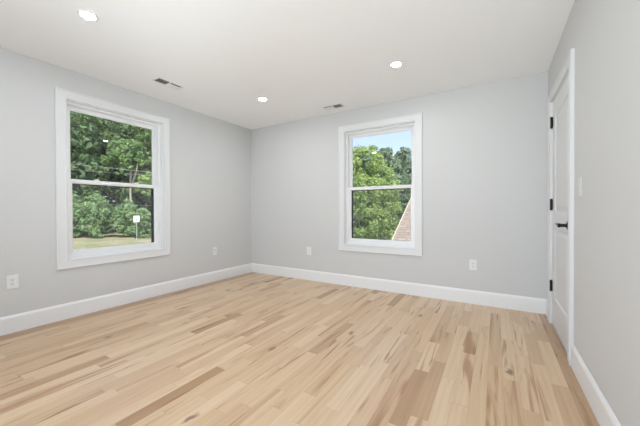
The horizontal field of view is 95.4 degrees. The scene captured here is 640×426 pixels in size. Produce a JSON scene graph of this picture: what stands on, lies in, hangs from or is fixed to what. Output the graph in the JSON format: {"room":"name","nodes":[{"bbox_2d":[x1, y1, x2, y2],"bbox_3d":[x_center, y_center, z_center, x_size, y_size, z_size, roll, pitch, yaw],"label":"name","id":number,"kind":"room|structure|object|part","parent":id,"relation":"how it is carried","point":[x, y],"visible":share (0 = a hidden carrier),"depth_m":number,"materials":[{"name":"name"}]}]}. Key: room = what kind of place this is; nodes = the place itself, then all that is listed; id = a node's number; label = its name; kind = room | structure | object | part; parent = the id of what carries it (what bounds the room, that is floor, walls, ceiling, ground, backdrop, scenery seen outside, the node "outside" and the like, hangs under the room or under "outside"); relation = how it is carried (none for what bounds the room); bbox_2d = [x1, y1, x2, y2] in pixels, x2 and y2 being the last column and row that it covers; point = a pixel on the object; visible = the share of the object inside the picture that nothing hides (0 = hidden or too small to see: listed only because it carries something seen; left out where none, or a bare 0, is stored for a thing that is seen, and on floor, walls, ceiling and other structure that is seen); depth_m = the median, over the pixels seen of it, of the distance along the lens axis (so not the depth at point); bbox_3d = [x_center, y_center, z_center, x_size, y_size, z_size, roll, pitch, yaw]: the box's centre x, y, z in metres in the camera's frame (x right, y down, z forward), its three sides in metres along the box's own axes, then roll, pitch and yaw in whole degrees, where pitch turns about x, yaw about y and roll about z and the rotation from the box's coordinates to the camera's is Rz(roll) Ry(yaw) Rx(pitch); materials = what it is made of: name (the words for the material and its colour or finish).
{"room":"empty bedroom","nodes":[
{"label":"empty bedroom","id":0,"kind":"room"},
{"bbox_2d":[0,47,251,317],"bbox_3d":[-2.519,-0.187,2.933,0.160,2.840,5.252,0,1,31],"label":"wall","id":1,"kind":"structure","parent":0,"point":[210,157],"depth_m":3.02,"materials":[{"name":"paint"}]},
{"bbox_2d":[6,274,18,288],"bbox_3d":[-2.667,0.597,2.526,0.009,0.118,0.074,0,1,31],"label":"wall outlet","id":2,"kind":"object","parent":1,"relation":"attached to","point":[12,281],"visible":1,"depth_m":2.52,"materials":[{"name":"plastic"}]},
{"bbox_2d":[10,278,14,285],"bbox_3d":[-2.665,0.597,2.526,0.004,0.067,0.033,0,1,31],"label":"receptacle","id":3,"kind":"object","parent":2,"relation":"attached to","point":[12,280],"depth_m":2.52,"materials":[{"name":"plastic"}]},
{"bbox_2d":[54,86,170,269],"bbox_3d":[-2.288,-0.332,3.294,0.183,1.742,1.134,0,1,31],"label":"window","id":4,"kind":"structure","parent":1,"relation":"in","point":[65,101],"depth_m":3.16,"materials":[{"name":"paint"}]},
{"bbox_3d":[-2.329,-0.701,3.315,0.031,0.789,0.918,0,1,31],"label":"sash","id":5,"kind":"part","parent":4,"relation":"part of","materials":[{"name":"white plastic"}]},
{"bbox_3d":[-2.294,0.042,3.302,0.031,0.777,0.918,0,1,31],"label":"sash","id":6,"kind":"part","parent":4,"relation":"part of","materials":[{"name":"white plastic"}]},
{"bbox_3d":[-2.311,-0.332,3.308,0.090,1.560,0.952,0,1,31],"label":"frame","id":7,"kind":"part","parent":4,"relation":"part of","materials":[{"name":"white plastic"}]},
{"bbox_2d":[0,263,251,335],"bbox_3d":[-2.441,0.957,2.897,0.014,0.152,4.932,0,1,31],"label":"baseboard","id":8,"kind":"structure","parent":1,"relation":"attached to","point":[35,318],"depth_m":3.12,"materials":[{"name":"paint"}]},
{"bbox_2d":[213,247,216,254],"bbox_3d":[-1.571,0.567,4.347,0.009,0.118,0.074,0,1,31],"label":"wall outlet","id":9,"kind":"object","parent":1,"relation":"attached to","point":[214,248],"visible":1,"depth_m":4.35,"materials":[{"name":"plastic"}]},
{"bbox_2d":[0,0,574,129],"bbox_3d":[-0.723,-1.503,1.839,4.042,0.200,4.932,0,1,31],"label":"ceiling","id":10,"kind":"structure","parent":0,"point":[304,57],"depth_m":2.44,"materials":[{"name":"paint"}]},
{"bbox_2d":[77,10,97,20],"bbox_3d":[-1.648,-1.399,2.067,0.120,0.006,0.120,0,1,31],"label":"recessed light","id":11,"kind":"object","parent":10,"relation":"in","point":[84,14],"visible":1,"depth_m":2.06,"materials":[{"name":"white plastic"}]},
{"bbox_2d":[80,12,95,19],"bbox_3d":[-1.648,-1.401,2.067,0.086,0.003,0.086,0,1,31],"label":"diffuser","id":12,"kind":"object","parent":11,"relation":"attached to","point":[85,15],"depth_m":2.06,"materials":[{"name":"white plastic"}]},
{"bbox_2d":[151,76,183,89],"bbox_3d":[-1.652,-1.407,3.170,0.150,0.009,0.300,0,1,31],"label":"ceiling vent","id":13,"kind":"object","parent":10,"relation":"in","point":[160,80],"visible":1,"depth_m":3.16,"materials":[{"name":"white metal"}]},
{"bbox_2d":[258,97,267,100],"bbox_3d":[-0.713,-1.415,3.624,0.120,0.006,0.120,0,1,31],"label":"recessed light","id":14,"kind":"object","parent":10,"relation":"in","point":[259,98],"visible":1,"depth_m":3.63,"materials":[{"name":"white plastic"}]},
{"bbox_2d":[321,103,345,110],"bbox_3d":[0.179,-1.418,3.893,0.300,0.009,0.150,0,1,31],"label":"ceiling vent","id":15,"kind":"object","parent":10,"relation":"in","point":[338,105],"visible":1,"depth_m":3.89,"materials":[{"name":"white metal"}]},
{"bbox_2d":[390,61,402,67],"bbox_3d":[0.723,-1.412,2.771,0.120,0.006,0.120,0,1,31],"label":"recessed light","id":16,"kind":"object","parent":10,"relation":"in","point":[395,64],"visible":1,"depth_m":2.77,"materials":[{"name":"white plastic"}]},
{"bbox_2d":[391,62,400,66],"bbox_3d":[0.723,-1.413,2.771,0.086,0.003,0.086,0,1,31],"label":"diffuser","id":17,"kind":"object","parent":16,"relation":"attached to","point":[394,64],"depth_m":2.77,"materials":[{"name":"white plastic"}]},
{"bbox_2d":[0,272,599,425],"bbox_3d":[-0.715,1.137,1.861,4.042,0.200,4.932,0,1,31],"label":"floor","id":18,"kind":"structure","parent":0,"point":[252,348],"depth_m":2.01,"materials":[{"name":"brown wood"}]},
{"bbox_2d":[251,71,547,298],"bbox_3d":[0.594,-0.205,4.031,4.042,2.840,0.160,0,1,31],"label":"wall","id":19,"kind":"structure","parent":0,"point":[485,146],"depth_m":3.40,"materials":[{"name":"paint"}]},
{"bbox_2d":[307,247,310,254],"bbox_3d":[-0.168,0.573,4.399,0.074,0.118,0.009,0,1,31],"label":"wall outlet","id":20,"kind":"object","parent":19,"relation":"attached to","point":[308,248],"visible":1,"depth_m":4.39,"materials":[{"name":"plastic"}]},
{"bbox_2d":[338,113,421,255],"bbox_3d":[0.794,-0.346,3.896,1.137,1.742,0.183,0,1,31],"label":"window","id":21,"kind":"structure","parent":19,"relation":"in","point":[413,122],"depth_m":3.89,"materials":[{"name":"paint"}]},
{"bbox_3d":[0.799,0.028,3.906,0.921,0.777,0.031,0,1,31],"label":"sash","id":22,"kind":"part","parent":21,"relation":"part of","materials":[{"name":"white plastic"}]},
{"bbox_3d":[0.817,-0.715,3.933,0.921,0.789,0.031,0,1,31],"label":"sash","id":23,"kind":"part","parent":21,"relation":"part of","materials":[{"name":"white plastic"}]},
{"bbox_2d":[252,263,546,313],"bbox_3d":[0.558,0.940,3.963,4.028,0.152,0.014,0,1,31],"label":"baseboard","id":24,"kind":"structure","parent":19,"relation":"attached to","point":[506,301],"depth_m":3.57,"materials":[{"name":"paint"}]},
{"bbox_2d":[469,259,476,269],"bbox_3d":[1.716,0.582,3.266,0.074,0.118,0.009,0,1,31],"label":"wall outlet","id":25,"kind":"object","parent":19,"relation":"attached to","point":[472,263],"visible":1,"depth_m":3.26,"materials":[{"name":"plastic"}]},
{"bbox_2d":[547,0,639,425],"bbox_3d":[1.081,-0.179,0.767,0.160,2.840,5.252,0,1,31],"label":"wall","id":26,"kind":"structure","parent":0,"point":[604,35],"depth_m":1.37,"materials":[{"name":"paint"}]},
{"bbox_2d":[547,48,574,365],"bbox_3d":[1.956,-0.038,2.344,0.162,2.127,0.954,0,1,31],"label":"door","id":27,"kind":"structure","parent":26,"relation":"in","point":[561,98],"depth_m":2.27,"materials":[{"name":"paint"}]},
{"bbox_3d":[1.770,0.089,2.127,0.066,0.064,0.136,0,1,31],"label":"lever handle","id":28,"kind":"part","parent":27,"relation":"part of","materials":[{"name":"black metal"}]},
{"bbox_2d":[578,177,581,196],"bbox_3d":[1.605,-0.161,1.801,0.009,0.118,0.074,0,1,31],"label":"light switch","id":29,"kind":"object","parent":26,"relation":"attached to","point":[579,178],"visible":1,"depth_m":1.79,"materials":[{"name":"plastic"}]},
{"bbox_2d":[571,344,620,425],"bbox_3d":[0.717,0.969,0.334,0.014,0.152,3.794,0,1,31],"label":"baseboard","id":30,"kind":"structure","parent":26,"relation":"attached to","point":[599,405],"depth_m":1.52,"materials":[{"name":"paint"}]},
{"label":"outside","id":31,"kind":"structure","parent":0,"visible":0},
{"bbox_2d":[73,221,392,249],"bbox_3d":[-13.644,3.640,54.927,240.000,0.120,240.000,0,1,31],"label":"lawn","id":32,"kind":"structure","parent":31,"point":[86,241],"depth_m":40.29,"materials":[{"name":"green plant"}]},
{"bbox_2d":[72,194,89,237],"bbox_3d":[-37.733,0.492,44.489,4.592,6.816,4.766,0,0,1],"label":"shrub","id":33,"kind":"object","parent":32,"relation":"on","point":[76,202],"visible":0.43,"depth_m":43.68,"materials":[{"name":"green plant"}]},
{"bbox_2d":[70,111,114,203],"bbox_3d":[-41.160,-8.298,50.149,11.236,24.322,11.495,-1,1,-39],"label":"tree","id":34,"kind":"object","parent":32,"relation":"on","point":[87,119],"visible":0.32,"depth_m":48.36,"materials":[{"name":"green plant"}]},
{"bbox_2d":[78,192,114,237],"bbox_3d":[-33.448,0.369,43.779,4.651,7.049,4.846,-1,1,-35],"label":"shrub","id":35,"kind":"object","parent":32,"relation":"on","point":[98,218],"visible":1,"depth_m":43.06,"materials":[{"name":"green plant"}]},
{"bbox_2d":[113,198,137,236],"bbox_3d":[-30.152,0.755,45.511,4.606,6.230,4.221,0,1,31],"label":"shrub","id":36,"kind":"object","parent":32,"relation":"on","point":[122,223],"visible":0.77,"depth_m":44.33,"materials":[{"name":"green plant"}]},
{"bbox_2d":[104,121,147,206],"bbox_3d":[-36.810,-8.406,56.304,11.257,24.412,10.269,0,1,31],"label":"tree","id":37,"kind":"object","parent":32,"relation":"on","point":[143,199],"visible":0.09,"depth_m":53.41,"materials":[{"name":"green plant"}]},
{"bbox_2d":[106,138,151,236],"bbox_3d":[-30.211,-3.930,46.166,6.029,15.586,6.485,0,1,31],"label":"tree","id":38,"kind":"object","parent":32,"relation":"on","point":[128,153],"visible":1,"depth_m":44.92,"materials":[{"name":"green plant"}]},
{"bbox_2d":[120,123,151,171],"bbox_3d":[-29.766,-8.723,51.825,10.393,25.077,9.593,0,1,31],"label":"tree","id":39,"kind":"object","parent":32,"relation":"on","point":[144,134],"visible":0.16,"depth_m":49.19,"materials":[{"name":"green plant"}]},
{"bbox_2d":[133,216,139,238],"bbox_3d":[-26.456,2.183,42.013,0.740,3.600,0.074,0,1,-32],"label":"road sign","id":40,"kind":"object","parent":32,"relation":"on","point":[136,219],"visible":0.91,"depth_m":41.98,"materials":[{"name":"metal"}]},
{"bbox_3d":[-26.445,0.844,41.978,0.740,0.920,0.010,0,1,-32],"label":"sign panel","id":41,"kind":"part","parent":40,"relation":"part of","materials":[{"name":"white metal"}]},
{"bbox_2d":[128,207,150,237],"bbox_3d":[-27.095,1.526,44.425,3.691,4.839,3.976,0,1,-21],"label":"shrub","id":42,"kind":"object","parent":32,"relation":"on","point":[144,226],"visible":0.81,"depth_m":43.70,"materials":[{"name":"green plant"}]},
{"bbox_2d":[134,168,151,208],"bbox_3d":[-28.380,-1.749,47.578,3.827,11.185,3.753,0,1,31],"label":"tree","id":43,"kind":"object","parent":32,"relation":"on","point":[144,178],"visible":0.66,"depth_m":46.60,"materials":[{"name":"green plant"}]},
{"bbox_2d":[70,111,373,235],"bbox_3d":[-23.943,-8.696,41.129,131.777,32.734,54.098,0,1,-28],"label":"woods","id":44,"kind":"object","parent":32,"relation":"on","point":[99,143],"visible":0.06,"depth_m":49.66,"materials":[{"name":"green plant"}]},
{"bbox_2d":[353,144,403,239],"bbox_3d":[1.980,-0.422,20.762,7.638,8.805,5.592,0,0,8],"label":"leafy tree","id":45,"kind":"object","parent":32,"relation":"on","point":[366,170],"visible":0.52,"depth_m":19.33,"materials":[{"name":"green plant"}]},
{"bbox_2d":[371,147,405,239],"bbox_3d":[8.575,-2.281,36.698,5.388,12.223,5.482,-1,1,-35],"label":"tree","id":46,"kind":"object","parent":32,"relation":"on","point":[388,152],"visible":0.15,"depth_m":36.09,"materials":[{"name":"green plant"}]},
{"bbox_2d":[389,146,411,194],"bbox_3d":[11.352,-2.656,40.094,5.936,12.900,6.163,0,1,31],"label":"tree","id":47,"kind":"object","parent":32,"relation":"on","point":[406,160],"visible":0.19,"depth_m":39.02,"materials":[{"name":"green plant"}]},
{"bbox_2d":[392,198,410,240],"bbox_3d":[8.596,1.125,11.412,9.030,5.614,12.000,0,1,31],"label":"house","id":48,"kind":"structure","parent":32,"relation":"on","point":[403,231],"depth_m":10.38,"materials":[{"name":"beige brick"}]},
{"bbox_2d":[393,180,410,230],"bbox_3d":[8.588,0.208,30.144,3.341,7.347,2.980,0,1,31],"label":"shrub","id":49,"kind":"object","parent":32,"relation":"on","point":[404,199],"visible":0.3,"depth_m":29.52,"materials":[{"name":"green plant"}]}
]}

